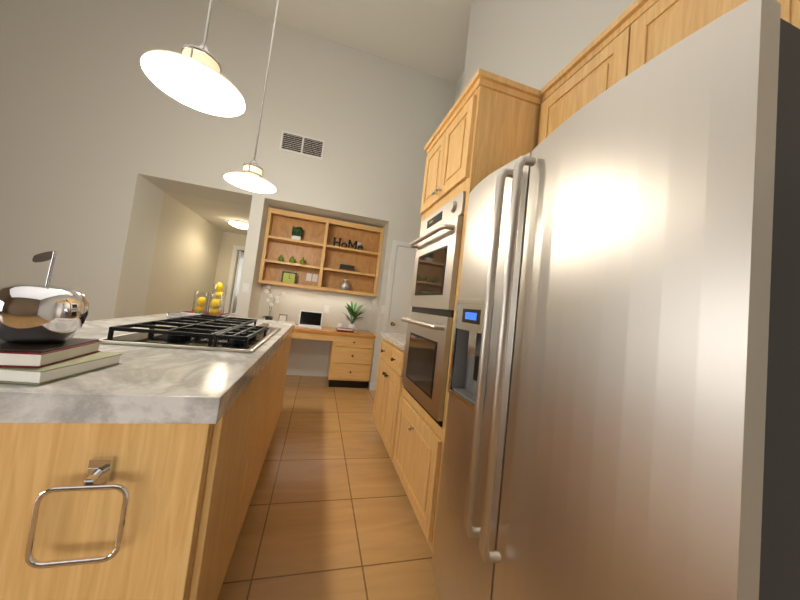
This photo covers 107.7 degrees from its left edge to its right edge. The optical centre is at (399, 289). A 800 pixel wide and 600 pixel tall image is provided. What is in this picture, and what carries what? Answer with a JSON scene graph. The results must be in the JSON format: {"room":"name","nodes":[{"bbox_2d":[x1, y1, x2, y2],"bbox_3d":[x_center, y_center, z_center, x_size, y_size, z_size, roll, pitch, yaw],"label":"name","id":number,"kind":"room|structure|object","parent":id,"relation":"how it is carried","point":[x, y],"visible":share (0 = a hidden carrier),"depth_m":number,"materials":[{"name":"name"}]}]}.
{"room":"kitchen","nodes":[
{"label":"kitchen","id":0,"kind":"room"},
{"bbox_2d":[144,192,223,315],"bbox_3d":[-3.727,-0.124,5.102,0.130,2.370,2.550,7,-4,-15],"label":"wall","id":1,"kind":"structure","parent":0,"point":[193,251],"depth_m":4.67,"materials":[{"name":"beige paint"}]},
{"bbox_2d":[166,192,250,234],"bbox_3d":[-2.934,-1.274,5.354,1.495,0.120,2.550,7,-4,-15],"label":"ceiling","id":2,"kind":"structure","parent":0,"point":[218,214],"depth_m":4.66,"materials":[{"name":"white paint"}]},
{"bbox_2d":[227,220,247,228],"bbox_3d":[-2.877,-1.157,5.289,0.444,0.104,0.444,7,-4,-15],"label":"light","id":3,"kind":"object","parent":2,"relation":"attached to","point":[239,224],"visible":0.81,"depth_m":5.16,"materials":[{"name":"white glass"}]},
{"bbox_2d":[0,0,455,389],"bbox_3d":[-3.017,-1.298,3.776,7.610,4.700,0.750,7,-4,-15],"label":"wall","id":4,"kind":"structure","parent":0,"point":[106,142],"depth_m":3.52,"materials":[{"name":"white paint"}]},
{"bbox_2d":[242,283,248,292],"bbox_3d":[-1.925,-0.022,3.646,0.075,0.115,0.007,7,-4,-15],"label":"switch plate","id":5,"kind":"object","parent":4,"relation":"attached to","point":[245,287],"depth_m":3.64,"materials":[{"name":"white plastic"}]},
{"bbox_2d":[279,130,324,159],"bbox_3d":[-1.291,-1.910,3.873,0.540,0.260,0.012,7,-4,-15],"label":"air vent","id":6,"kind":"object","parent":4,"relation":"in","point":[301,145],"visible":1,"depth_m":3.87,"materials":[{"name":"white metal"}]},
{"bbox_2d":[306,273,317,281],"bbox_3d":[-1.332,-0.180,4.423,0.165,0.115,0.008,7,-4,-15],"label":"switch plate","id":7,"kind":"object","parent":4,"relation":"attached to","point":[308,277],"depth_m":4.42,"materials":[{"name":"white plastic"}]},
{"bbox_2d":[258,207,383,296],"bbox_3d":[-1.120,-0.506,4.345,1.635,1.045,0.305,7,-4,-15],"label":"shelf unit","id":8,"kind":"object","parent":4,"relation":"attached to","point":[320,253],"visible":1,"depth_m":4.40,"materials":[{"name":"brown wood"}]},
{"bbox_2d":[281,271,296,283],"bbox_3d":[-1.593,-0.159,4.200,0.200,0.190,0.034,7,-4,-15],"label":"picture frame","id":9,"kind":"object","parent":8,"relation":"on","point":[289,277],"visible":0.81,"depth_m":4.19,"materials":[{"name":"black"}]},
{"bbox_2d":[278,255,305,264],"bbox_3d":[-1.550,-0.434,4.201,0.377,0.125,0.080,7,-4,-15],"label":"pear","id":10,"kind":"object","parent":8,"relation":"on","point":[292,260],"visible":0.77,"depth_m":4.17,"materials":[{"name":"green ceramic"}]},
{"bbox_2d":[291,226,303,239],"bbox_3d":[-1.495,-0.805,4.248,0.161,0.209,0.152,7,-4,-15],"label":"boxwood","id":11,"kind":"object","parent":8,"relation":"on","point":[296,232],"visible":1,"depth_m":4.20,"materials":[{"name":"green plant"}]},
{"bbox_2d":[340,279,349,289],"bbox_3d":[-0.817,-0.059,4.408,0.260,0.191,0.170,7,-4,-15],"label":"vase","id":12,"kind":"object","parent":8,"relation":"on","point":[344,284],"visible":0.88,"depth_m":4.36,"materials":[{"name":"silver metal"}]},
{"bbox_2d":[339,264,354,271],"bbox_3d":[-0.803,-0.320,4.424,0.230,0.093,0.140,7,-4,-15],"label":"books","id":13,"kind":"object","parent":8,"relation":"on","point":[347,267],"visible":0.81,"depth_m":4.36,"materials":[{"name":"brown paper"}]},
{"bbox_2d":[333,237,362,249],"bbox_3d":[-0.781,-0.681,4.416,0.460,0.144,0.024,7,-4,-15],"label":"sign","id":14,"kind":"object","parent":8,"relation":"on","point":[349,243],"visible":0.79,"depth_m":4.41,"materials":[{"name":"black metal"}]},
{"bbox_2d":[324,305,329,312],"bbox_3d":[-1.124,0.300,4.480,0.075,0.115,0.007,7,-4,-15],"label":"switch plate","id":15,"kind":"object","parent":4,"relation":"attached to","point":[326,308],"depth_m":4.48,"materials":[{"name":"white plastic"}]},
{"bbox_2d":[370,383,375,389],"bbox_3d":[-1.879,1.236,5.201,3.800,0.100,3.065,7,-4,-15],"label":"baseboard","id":16,"kind":"structure","parent":4,"relation":"attached to","point":[372,386],"depth_m":4.02,"materials":[{"name":"white"}]},
{"bbox_2d":[381,305,384,312],"bbox_3d":[-0.229,0.278,4.104,0.075,0.115,0.007,7,-4,-15],"label":"switch plate","id":17,"kind":"object","parent":4,"relation":"attached to","point":[382,306],"depth_m":4.10,"materials":[{"name":"white plastic"}]},
{"bbox_2d":[376,240,415,381],"bbox_3d":[0.093,0.383,4.184,0.655,2.115,0.020,7,-4,-15],"label":"door frame","id":18,"kind":"structure","parent":4,"relation":"attached to","point":[395,243],"depth_m":4.12,"materials":[{"name":"white paint"}]},
{"bbox_2d":[387,246,415,333],"bbox_3d":[0.101,0.413,4.146,0.509,2.028,0.092,7,-4,-15],"label":"pantry door","id":19,"kind":"structure","parent":4,"relation":"in","point":[400,307],"depth_m":4.17,"materials":[{"name":"white"}]},
{"bbox_2d":[212,232,246,309],"bbox_3d":[-3.328,0.005,6.480,1.345,2.370,0.100,7,-4,-15],"label":"wall","id":20,"kind":"structure","parent":0,"point":[227,241],"depth_m":6.33,"materials":[{"name":"beige paint"}]},
{"bbox_2d":[224,245,244,312],"bbox_3d":[-3.347,0.132,6.460,0.850,2.110,0.120,7,-4,-15],"label":"door frame","id":21,"kind":"structure","parent":20,"relation":"attached to","point":[236,249],"depth_m":6.34,"materials":[{"name":"white"}]},
{"bbox_2d":[230,251,243,312],"bbox_3d":[-3.719,0.150,6.788,0.133,2.010,0.690,7,-4,-15],"label":"hall door","id":22,"kind":"structure","parent":20,"relation":"in","point":[237,281],"depth_m":6.52,"materials":[{"name":"white"}]},
{"bbox_2d":[217,375,440,599],"bbox_3d":[-1.758,1.135,1.613,9.500,0.100,10.150,7,-4,-15],"label":"floor","id":23,"kind":"structure","parent":0,"point":[330,514],"depth_m":1.59,"materials":[{"name":"tile"}]},
{"bbox_2d":[0,329,293,599],"bbox_3d":[-1.223,0.713,1.597,0.923,0.856,2.110,7,-4,-15],"label":"kitchen island","id":24,"kind":"object","parent":23,"relation":"on","point":[184,436],"depth_m":0.68,"materials":[{"name":"wood"}]},
{"bbox_2d":[24,456,129,568],"bbox_3d":[-0.677,0.478,0.635,0.162,0.196,0.054,7,-4,-15],"label":"towel ring","id":25,"kind":"object","parent":24,"relation":"attached to","point":[99,473],"visible":1,"depth_m":0.62,"materials":[{"name":"silver metal"}]},
{"bbox_2d":[0,313,294,424],"bbox_3d":[-1.173,0.255,1.618,0.954,0.062,2.200,7,-4,-15],"label":"island countertop","id":26,"kind":"structure","parent":24,"relation":"on","point":[150,385],"depth_m":0.70,"materials":[{"name":"grey stone"}]},
{"bbox_2d":[0,338,122,384],"bbox_3d":[-0.937,0.162,0.726,0.315,0.066,0.258,7,-4,-15],"label":"books","id":27,"kind":"object","parent":26,"relation":"on","point":[34,364],"depth_m":0.68,"materials":[{"name":"beige paper"}]},
{"bbox_2d":[0,251,88,343],"bbox_3d":[-0.909,0.017,0.749,0.164,0.235,0.164,7,-4,-15],"label":"apple","id":28,"kind":"object","parent":27,"relation":"on","point":[46,313],"visible":1,"depth_m":0.70,"materials":[{"name":"silver metal"}]},
{"bbox_2d":[99,314,280,352],"bbox_3d":[-0.986,0.211,1.583,0.535,0.059,0.930,7,-4,-15],"label":"cooktop","id":29,"kind":"object","parent":26,"relation":"in","point":[213,332],"visible":1,"depth_m":1.27,"materials":[{"name":"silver metal"}]},
{"bbox_2d":[167,309,234,317],"bbox_3d":[-1.519,0.196,2.277,0.310,0.052,0.526,7,-4,-15],"label":"tray","id":30,"kind":"object","parent":26,"relation":"on","point":[176,314],"visible":0.48,"depth_m":2.04,"materials":[{"name":"silver metal"}]},
{"bbox_2d":[192,291,208,314],"bbox_3d":[-1.594,0.108,2.337,0.100,0.188,0.100,7,-4,-15],"label":"lemon jar","id":31,"kind":"object","parent":30,"relation":"on","point":[201,301],"visible":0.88,"depth_m":2.32,"materials":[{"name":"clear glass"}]},
{"bbox_2d":[207,293,223,315],"bbox_3d":[-1.438,0.125,2.281,0.100,0.183,0.100,7,-4,-15],"label":"lemon jar","id":32,"kind":"object","parent":30,"relation":"on","point":[214,305],"visible":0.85,"depth_m":2.26,"materials":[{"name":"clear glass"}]},
{"bbox_2d":[209,282,227,315],"bbox_3d":[-1.496,0.079,2.411,0.104,0.277,0.104,7,-4,-15],"label":"lemon jar","id":33,"kind":"object","parent":30,"relation":"on","point":[218,286],"visible":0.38,"depth_m":2.40,"materials":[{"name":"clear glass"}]},
{"bbox_2d":[291,324,375,387],"bbox_3d":[-1.242,0.915,4.112,1.635,0.750,0.609,7,-4,-15],"label":"desk","id":34,"kind":"object","parent":23,"relation":"on","point":[350,359],"visible":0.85,"depth_m":3.99,"materials":[{"name":"brown wood"}]},
{"bbox_2d":[262,285,285,319],"bbox_3d":[-1.778,0.207,4.109,0.303,0.531,0.217,7,-4,-15],"label":"decor","id":35,"kind":"object","parent":34,"relation":"on","point":[277,297],"visible":1,"depth_m":4.07,"materials":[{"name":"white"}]},
{"bbox_2d":[278,314,287,320],"bbox_3d":[-1.648,0.419,4.109,0.120,0.140,0.051,8,-4,-25],"label":"photo frame","id":36,"kind":"object","parent":34,"relation":"on","point":[282,317],"visible":0.64,"depth_m":4.10,"materials":[{"name":"silver metal"}]},
{"bbox_2d":[297,310,322,328],"bbox_3d":[-1.258,0.422,4.111,0.320,0.222,0.280,7,-4,-15],"label":"laptop","id":37,"kind":"object","parent":34,"relation":"on","point":[311,319],"visible":1,"depth_m":4.21,"materials":[{"name":"white"}]},
{"bbox_2d":[336,327,352,332],"bbox_3d":[-0.775,0.567,4.108,0.221,0.044,0.147,8,-4,-19],"label":"books","id":38,"kind":"object","parent":34,"relation":"on","point":[339,329],"visible":1,"depth_m":4.05,"materials":[{"name":"red"}]},
{"bbox_2d":[342,301,365,330],"bbox_3d":[-0.681,0.393,4.322,0.441,0.435,0.413,7,-4,-15],"label":"potted plant","id":39,"kind":"object","parent":34,"relation":"on","point":[354,314],"visible":0.98,"depth_m":4.32,"materials":[{"name":"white plant"}]},
{"bbox_2d":[372,332,406,464],"bbox_3d":[0.161,0.889,2.465,0.666,0.920,0.790,7,-4,-15],"label":"base cabinet","id":40,"kind":"object","parent":23,"relation":"on","point":[389,389],"visible":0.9,"depth_m":2.29,"materials":[{"name":"brown wood"}]},
{"bbox_2d":[393,68,542,552],"bbox_3d":[0.420,0.151,1.777,0.706,2.360,0.761,7,-4,-15],"label":"tall cabinet","id":41,"kind":"object","parent":23,"relation":"on","point":[489,125],"visible":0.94,"depth_m":1.50,"materials":[{"name":"brown wood"}]},
{"bbox_2d":[432,0,799,599],"bbox_3d":[0.603,0.438,0.924,0.708,1.730,0.930,7,-4,-15],"label":"fridge","id":42,"kind":"object","parent":23,"relation":"on","point":[623,417],"visible":1,"depth_m":0.55,"materials":[{"name":"silver metal"}]},
{"bbox_2d":[213,0,472,82],"bbox_3d":[-0.907,-3.659,0.767,9.500,0.100,7.800,7,-4,-15],"label":"ceiling","id":43,"kind":"structure","parent":0,"point":[429,36],"depth_m":3.73,"materials":[{"name":"white paint"}]},
{"bbox_2d":[141,0,244,116],"bbox_3d":[-0.750,-2.194,1.374,0.380,2.698,0.380,7,-4,-15],"label":"pendant light","id":44,"kind":"object","parent":43,"relation":"hanging from","point":[190,75],"visible":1,"depth_m":1.29,"materials":[{"name":"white glass"}]},
{"bbox_2d":[224,0,278,192],"bbox_3d":[-1.067,-2.165,2.462,0.380,2.698,0.380,7,-4,-15],"label":"pendant light","id":45,"kind":"object","parent":43,"relation":"hanging from","point":[249,177],"visible":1,"depth_m":2.40,"materials":[{"name":"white glass"}]},
{"bbox_2d":[454,0,634,103],"bbox_3d":[1.427,-0.964,0.943,0.490,4.700,7.050,7,-4,-15],"label":"wall","id":46,"kind":"structure","parent":0,"point":[538,44],"depth_m":2.13,"materials":[{"name":"white paint"}]},
{"bbox_2d":[537,0,799,145],"bbox_3d":[0.939,-0.741,1.049,0.314,0.560,0.957,7,-4,-15],"label":"upper cabinet","id":47,"kind":"object","parent":46,"relation":"attached to","point":[634,35],"visible":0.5,"depth_m":1.07,"materials":[{"name":"brown wood"}]}
]}

